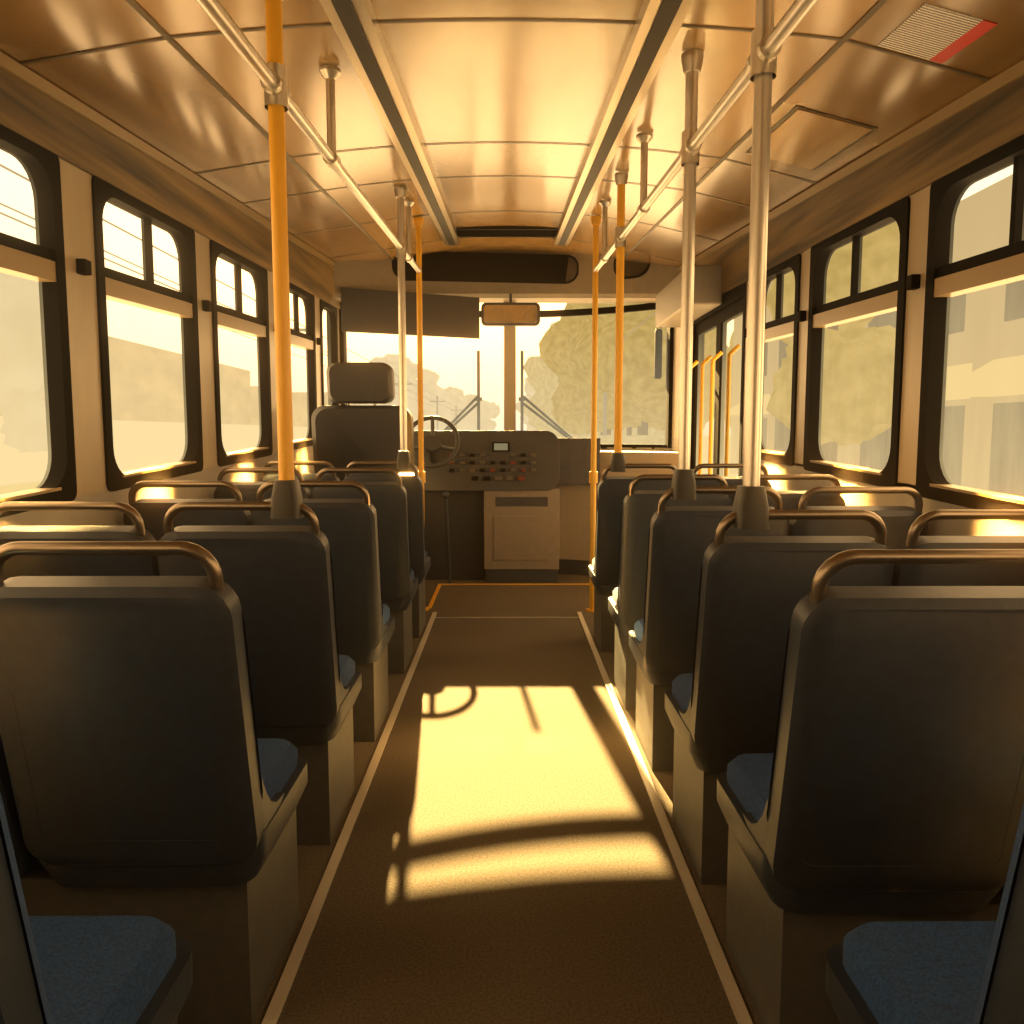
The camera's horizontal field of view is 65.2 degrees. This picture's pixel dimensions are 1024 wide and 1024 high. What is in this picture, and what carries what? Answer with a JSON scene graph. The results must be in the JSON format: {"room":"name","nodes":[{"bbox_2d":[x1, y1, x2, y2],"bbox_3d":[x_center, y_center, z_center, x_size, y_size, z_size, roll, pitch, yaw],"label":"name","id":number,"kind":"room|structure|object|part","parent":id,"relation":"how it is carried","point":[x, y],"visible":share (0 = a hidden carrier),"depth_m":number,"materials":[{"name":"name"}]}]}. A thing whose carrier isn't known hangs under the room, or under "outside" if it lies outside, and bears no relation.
{"room":"bus interior","nodes":[
{"label":"bus interior","id":0,"kind":"room"},
{"bbox_2d":[0,51,340,527],"bbox_3d":[-1.325,-0.320,2.297,0.064,2.390,8.050,0,6,0],"label":"wall","id":1,"kind":"structure","parent":0,"point":[86,143],"depth_m":2.61,"materials":[{"name":"brown plastic"}]},
{"bbox_2d":[0,124,76,517],"bbox_3d":[-1.330,-0.477,1.935,0.064,1.036,0.856,0,6,0],"label":"window","id":2,"kind":"structure","parent":1,"relation":"in","point":[42,262],"depth_m":2.31,"materials":[{"name":"black rubber"}]},
{"bbox_2d":[91,176,203,491],"bbox_3d":[-1.337,-0.618,2.954,0.064,1.034,0.819,0,6,0],"label":"window","id":3,"kind":"structure","parent":1,"relation":"in","point":[112,285],"depth_m":2.96,"materials":[{"name":"black rubber"}]},
{"bbox_2d":[76,259,321,344],"bbox_3d":[-1.307,-0.816,2.945,0.033,0.255,5.176,0,6,0],"label":"clips","id":4,"kind":"object","parent":1,"relation":"attached to","point":[83,266],"depth_m":2.44,"materials":[{"name":"black plastic"}]},
{"bbox_2d":[210,240,272,466],"bbox_3d":[-1.343,-0.758,3.955,0.064,1.035,0.830,0,6,0],"label":"window","id":5,"kind":"structure","parent":1,"relation":"in","point":[223,317],"depth_m":4.00,"materials":[{"name":"black rubber"}]},
{"bbox_2d":[289,282,316,449],"bbox_3d":[-1.350,-0.909,5.047,0.064,1.032,0.757,0,6,0],"label":"window","id":6,"kind":"structure","parent":1,"relation":"in","point":[307,341],"depth_m":5.34,"materials":[{"name":"black rubber"}]},
{"bbox_2d":[320,299,338,405],"bbox_3d":[-1.354,-1.024,5.872,0.062,1.023,0.553,0,6,0],"label":"window","id":7,"kind":"structure","parent":1,"relation":"in","point":[332,313],"depth_m":6.04,"materials":[{"name":"black rubber"}]},
{"bbox_2d":[326,302,677,575],"bbox_3d":[-0.004,-0.928,6.431,2.763,2.800,1.002,1,6,11],"label":"wall","id":8,"kind":"structure","parent":0,"point":[574,500],"depth_m":6.25,"materials":[{"name":"beige plastic"}]},
{"bbox_2d":[341,287,479,338],"bbox_3d":[-0.770,-1.538,6.217,1.116,0.325,0.018,-2,6,-24],"label":"sun visor","id":9,"kind":"object","parent":8,"relation":"attached to","point":[362,310],"visible":1,"depth_m":6.20,"materials":[{"name":"plastic"}]},
{"bbox_2d":[334,251,678,302],"bbox_3d":[-0.041,-1.953,6.350,2.600,0.626,0.820,0,6,0],"label":"header","id":10,"kind":"object","parent":8,"relation":"attached to","point":[489,276],"depth_m":6.33,"materials":[{"name":"beige plastic"}]},
{"bbox_2d":[481,294,539,325],"bbox_3d":[-0.011,-1.626,6.437,0.475,0.252,0.052,0,6,0],"label":"mirror","id":11,"kind":"object","parent":10,"relation":"attached to","point":[492,314],"visible":1,"depth_m":6.42,"materials":[{"name":"plastic"}]},
{"bbox_2d":[540,308,591,317],"label":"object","id":12,"kind":"object","parent":8,"relation":"attached to","point":[571,312],"depth_m":6.69,"materials":[{"name":"black glass"}]},
{"bbox_2d":[598,306,615,314],"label":"glass","id":13,"kind":"object","parent":8,"relation":"attached to","point":[601,310],"depth_m":6.56,"materials":[{"name":"black glass"}]},
{"bbox_2d":[600,444,613,447],"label":"glass","id":14,"kind":"object","parent":8,"relation":"attached to","point":[601,445],"depth_m":6.66,"materials":[{"name":"black glass"}]},
{"bbox_3d":[0.803,0.004,6.325,0.905,0.965,1.111,0,6,0],"label":"kerb panel","id":15,"kind":"part","parent":8,"relation":"part of","materials":[{"name":"brown"}]},
{"bbox_2d":[624,303,655,312],"label":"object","id":16,"kind":"object","parent":8,"relation":"attached to","point":[648,306],"depth_m":6.41,"materials":[{"name":"black glass"}]},
{"bbox_2d":[622,444,666,448],"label":"glass","id":17,"kind":"object","parent":8,"relation":"attached to","point":[633,446],"depth_m":6.50,"materials":[{"name":"black glass"}]},
{"bbox_2d":[254,570,760,1023],"bbox_3d":[-0.016,0.880,2.723,2.800,0.080,8.850,0,6,0],"label":"floor","id":18,"kind":"structure","parent":0,"point":[507,858],"depth_m":2.08,"materials":[{"name":"rubber"}]},
{"bbox_2d":[0,792,192,1023],"bbox_3d":[-0.863,0.554,0.896,0.841,0.924,0.504,0,6,0],"label":"seat","id":19,"kind":"object","parent":18,"relation":"on","point":[54,969],"visible":1,"depth_m":1.00,"materials":[{"name":"blue fabric"}]},
{"bbox_2d":[0,541,307,1023],"bbox_3d":[-0.867,0.487,1.542,0.841,0.931,0.504,0,6,0],"label":"seat","id":20,"kind":"object","parent":18,"relation":"on","point":[137,778],"visible":0.95,"depth_m":1.35,"materials":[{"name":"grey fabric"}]},
{"bbox_2d":[0,0,361,845],"bbox_3d":[-0.871,-0.178,2.139,0.841,2.139,0.518,0,6,0],"label":"seat","id":21,"kind":"object","parent":18,"relation":"on","point":[305,693],"visible":0.52,"depth_m":1.95,"materials":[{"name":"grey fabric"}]},
{"bbox_2d":[123,481,394,741],"bbox_3d":[-0.875,0.345,2.925,0.841,0.946,0.504,0,6,0],"label":"seat","id":22,"kind":"object","parent":18,"relation":"on","point":[365,625],"visible":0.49,"depth_m":2.69,"materials":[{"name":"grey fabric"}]},
{"bbox_2d":[213,468,417,673],"bbox_3d":[-0.881,0.261,3.740,0.841,0.955,0.504,0,6,0],"label":"seat","id":23,"kind":"object","parent":18,"relation":"on","point":[399,585],"visible":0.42,"depth_m":3.51,"materials":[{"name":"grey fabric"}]},
{"bbox_2d":[260,186,430,637],"bbox_3d":[-0.885,-0.481,4.314,0.841,2.320,0.518,0,6,0],"label":"seat","id":24,"kind":"object","parent":18,"relation":"on","point":[420,563],"visible":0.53,"depth_m":4.10,"materials":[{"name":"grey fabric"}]},
{"bbox_2d":[311,362,414,480],"bbox_3d":[-0.933,-0.175,5.239,0.620,1.532,0.686,0,6,0],"label":"seat","id":25,"kind":"object","parent":18,"relation":"on","point":[342,435],"visible":0.56,"depth_m":4.92,"materials":[{"name":"plastic"}]},
{"bbox_2d":[413,217,428,610],"bbox_3d":[-0.561,-0.574,4.914,0.080,2.389,0.080,0,6,0],"label":"pole","id":26,"kind":"object","parent":18,"relation":"on","point":[418,221],"visible":0.73,"depth_m":4.86,"materials":[{"name":"metal"}]},
{"bbox_2d":[414,431,599,582],"bbox_3d":[-0.335,-0.083,6.393,1.990,1.125,1.044,0,6,0],"label":"dashboard","id":27,"kind":"object","parent":18,"relation":"on","point":[509,530],"visible":0.58,"depth_m":5.90},
{"bbox_2d":[413,416,459,583],"bbox_3d":[-0.572,-0.085,5.867,0.402,1.233,0.432,0,6,0],"label":"steering wheel","id":28,"kind":"object","parent":27,"relation":"attached to","point":[432,444],"depth_m":5.72,"materials":[{"name":"black plastic"}]},
{"bbox_2d":[449,442,535,480],"bbox_3d":[-0.142,-0.371,5.876,0.635,0.283,0.076,0,6,0],"label":"instruments","id":29,"kind":"object","parent":27,"relation":"in","point":[496,446],"depth_m":5.87,"materials":[{"name":"black plastic"}]},
{"bbox_2d":[262,584,752,1023],"bbox_3d":[0.045,0.892,2.152,1.125,0.006,7.510,0,6,0],"label":"strips","id":30,"kind":"object","parent":18,"relation":"on","point":[740,1011],"visible":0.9,"depth_m":2.06,"materials":[{"name":"beige metal"}]},
{"bbox_2d":[586,215,600,612],"bbox_3d":[0.499,-0.568,4.871,0.080,2.385,0.080,0,6,0],"label":"pole","id":31,"kind":"object","parent":18,"relation":"on","point":[596,219],"visible":0.9,"depth_m":4.85,"materials":[{"name":"metal"}]},
{"bbox_2d":[589,172,771,651],"bbox_3d":[0.832,-0.442,4.038,0.841,2.296,0.518,0,6,0],"label":"seat","id":32,"kind":"object","parent":18,"relation":"on","point":[612,490],"visible":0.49,"depth_m":3.83,"materials":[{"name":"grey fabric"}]},
{"bbox_2d":[608,474,845,708],"bbox_3d":[0.837,0.309,3.274,0.841,0.950,0.504,0,6,0],"label":"seat","id":33,"kind":"object","parent":18,"relation":"on","point":[626,606],"visible":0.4,"depth_m":3.04,"materials":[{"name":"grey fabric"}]},
{"bbox_2d":[629,49,927,770],"bbox_3d":[0.841,-0.244,2.615,0.841,2.178,0.518,0,6,0],"label":"seat","id":34,"kind":"object","parent":18,"relation":"on","point":[662,642],"visible":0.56,"depth_m":2.41,"materials":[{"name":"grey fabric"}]},
{"bbox_2d":[665,0,1023,884],"bbox_3d":[0.845,-0.152,1.956,0.841,2.123,0.518,0,6,0],"label":"seat","id":35,"kind":"object","parent":18,"relation":"on","point":[750,589],"visible":0.44,"depth_m":1.76,"materials":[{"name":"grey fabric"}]},
{"bbox_2d":[717,549,1023,1023],"bbox_3d":[0.849,0.495,1.463,0.841,0.930,0.504,0,6,0],"label":"seat","id":36,"kind":"object","parent":18,"relation":"on","point":[891,787],"visible":0.95,"depth_m":1.27,"materials":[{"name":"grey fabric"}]},
{"bbox_2d":[825,803,1023,1023],"bbox_3d":[0.852,0.555,0.886,0.841,0.924,0.504,0,6,0],"label":"seat","id":37,"kind":"object","parent":18,"relation":"on","point":[882,972],"visible":1,"depth_m":1.00,"materials":[{"name":"blue fabric"}]},
{"bbox_2d":[0,0,1023,266],"bbox_3d":[-0.016,-1.479,2.493,2.800,0.940,8.850,0,6,0],"label":"ceiling","id":38,"kind":"structure","parent":0,"point":[482,83],"depth_m":2.53,"materials":[{"name":"brown"}]},
{"bbox_2d":[196,0,420,272],"bbox_3d":[-0.546,-1.201,2.457,0.064,0.581,4.733,0,6,0],"label":"rail","id":39,"kind":"object","parent":38,"relation":"attached to","point":[272,76],"visible":0.96,"depth_m":2.10,"materials":[{"name":"silver metal"}]},
{"bbox_2d":[20,0,989,262],"bbox_3d":[-0.021,-1.401,3.211,2.640,0.650,6.677,0,6,0],"label":"ceiling trim","id":40,"kind":"structure","parent":38,"relation":"attached to","point":[166,37],"depth_m":2.17,"materials":[{"name":"grey metal"}]},
{"bbox_2d":[319,0,693,245],"bbox_3d":[-0.018,-1.402,2.827,0.884,0.560,5.900,0,6,0],"label":"ceiling lights","id":41,"kind":"object","parent":38,"relation":"attached to","point":[355,22],"depth_m":2.53},
{"bbox_2d":[456,227,557,236],"bbox_3d":[-0.035,-1.907,5.456,0.760,0.048,0.330,0,6,0],"label":"ceiling vent","id":42,"kind":"object","parent":38,"relation":"in","point":[463,231],"depth_m":5.36,"materials":[{"name":"black plastic"}]},
{"bbox_2d":[593,0,817,271],"bbox_3d":[0.514,-1.199,2.439,0.064,0.581,4.683,0,6,0],"label":"rail","id":43,"kind":"object","parent":38,"relation":"attached to","point":[766,41],"visible":0.99,"depth_m":2.04,"materials":[{"name":"silver metal"}]},
{"bbox_2d":[746,105,877,170],"bbox_3d":[1.056,-1.333,2.876,0.270,0.114,0.554,0,6,0],"label":"access hatch","id":44,"kind":"object","parent":38,"relation":"in","point":[806,138],"depth_m":2.80,"materials":[{"name":"beige plastic"}]},
{"bbox_2d":[878,3,996,63],"bbox_3d":[1.045,-1.181,1.981,0.172,0.066,0.240,0,6,0],"label":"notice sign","id":45,"kind":"object","parent":38,"relation":"attached to","point":[932,33],"depth_m":1.97,"materials":[{"name":"white plastic"}]},
{"bbox_2d":[443,327,662,437],"bbox_3d":[0.358,-1.108,6.629,2.098,1.099,0.575,0,6,0],"label":"windshield wipers","id":46,"kind":"object","parent":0,"point":[658,332],"depth_m":6.90,"materials":[{"name":"black metal"}]},
{"bbox_2d":[671,60,1023,535],"bbox_3d":[1.295,-0.304,2.315,0.064,2.355,8.050,0,6,0],"label":"wall","id":47,"kind":"structure","parent":0,"point":[990,116],"depth_m":2.61,"materials":[{"name":"brown plastic"}]},
{"bbox_2d":[656,265,721,326],"bbox_3d":[1.157,-1.415,5.320,0.212,0.235,1.050,0,6,0],"label":"box","id":48,"kind":"object","parent":47,"relation":"attached to","point":[707,278],"depth_m":4.97,"materials":[{"name":"beige plastic"}]},
{"bbox_2d":[690,282,746,475],"bbox_3d":[1.315,-0.379,5.106,0.105,1.964,1.360,0,6,0],"label":"front door","id":49,"kind":"structure","parent":47,"relation":"in","point":[733,305],"depth_m":5.04,"materials":[{"name":"black metal"}]},
{"bbox_2d":[692,344,739,475],"bbox_3d":[1.259,-0.422,5.101,0.075,1.168,1.024,0,6,0],"label":"rails","id":50,"kind":"object","parent":49,"relation":"attached to","point":[728,381],"depth_m":4.93,"materials":[{"name":"metal"}]},
{"bbox_2d":[761,254,800,465],"bbox_3d":[1.293,-0.722,3.904,0.064,0.970,0.662,0,6,0],"label":"window","id":51,"kind":"structure","parent":47,"relation":"in","point":[781,327],"depth_m":3.72,"materials":[{"name":"black rubber"}]},
{"bbox_2d":[742,274,920,337],"bbox_3d":[1.273,-0.712,2.415,0.033,0.176,3.850,0,6,0],"label":"clips","id":52,"kind":"object","parent":47,"relation":"attached to","point":[912,281],"depth_m":2.53,"materials":[{"name":"black plastic"}]},
{"bbox_2d":[803,196,910,485],"bbox_3d":[1.299,-0.605,3.034,0.064,0.984,0.836,0,6,0],"label":"window","id":53,"kind":"structure","parent":47,"relation":"in","point":[890,297],"depth_m":3.04,"materials":[{"name":"black rubber"}]},
{"bbox_2d":[916,134,1023,519],"bbox_3d":[1.305,-0.474,2.062,0.064,0.993,0.856,0,6,0],"label":"window","id":54,"kind":"structure","parent":47,"relation":"in","point":[945,279],"depth_m":2.38,"materials":[{"name":"black rubber"}]},
{"label":"outside","id":55,"kind":"structure","parent":0,"visible":0},
{"bbox_2d":[0,336,357,484],"bbox_3d":[-22.906,-7.886,64.397,8.000,6.900,191.000,0,6,0],"label":"building","id":56,"kind":"structure","parent":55,"point":[146,382],"depth_m":42.64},
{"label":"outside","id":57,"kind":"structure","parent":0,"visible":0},
{"bbox_2d":[0,436,737,494],"bbox_3d":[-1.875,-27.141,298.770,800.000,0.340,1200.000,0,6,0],"label":"ground","id":58,"kind":"structure","parent":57,"point":[22,486],"depth_m":36.32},
{"bbox_2d":[0,272,499,452],"bbox_3d":[-35.303,-19.791,143.699,64.250,15.187,281.513,0,6,0],"label":"trees","id":59,"kind":"object","parent":58,"relation":"on","point":[22,392],"visible":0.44,"depth_m":23.77,"materials":[{"name":"plant"}]},
{"bbox_2d":[0,164,666,435],"bbox_3d":[-1.612,-6.170,49.626,15.600,6.250,180.000,0,6,0],"label":"utility poles","id":60,"kind":"object","parent":58,"relation":"on","point":[1,165],"visible":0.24,"depth_m":20.97,"materials":[{"name":"wood"}]},
{"bbox_2d":[516,222,899,461],"bbox_3d":[12.510,-17.235,123.807,22.686,14.779,216.840,0,6,0],"label":"trees","id":61,"kind":"object","parent":58,"relation":"on","point":[858,364],"visible":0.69,"depth_m":34.77,"materials":[{"name":"plant"}]},
{"bbox_2d":[725,174,1023,496],"bbox_3d":[14.610,-3.558,6.084,10.700,9.561,62.619,0,6,0],"label":"building","id":62,"kind":"structure","parent":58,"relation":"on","point":[983,435],"depth_m":17.74,"materials":[{"name":"beige concrete"}]}
]}

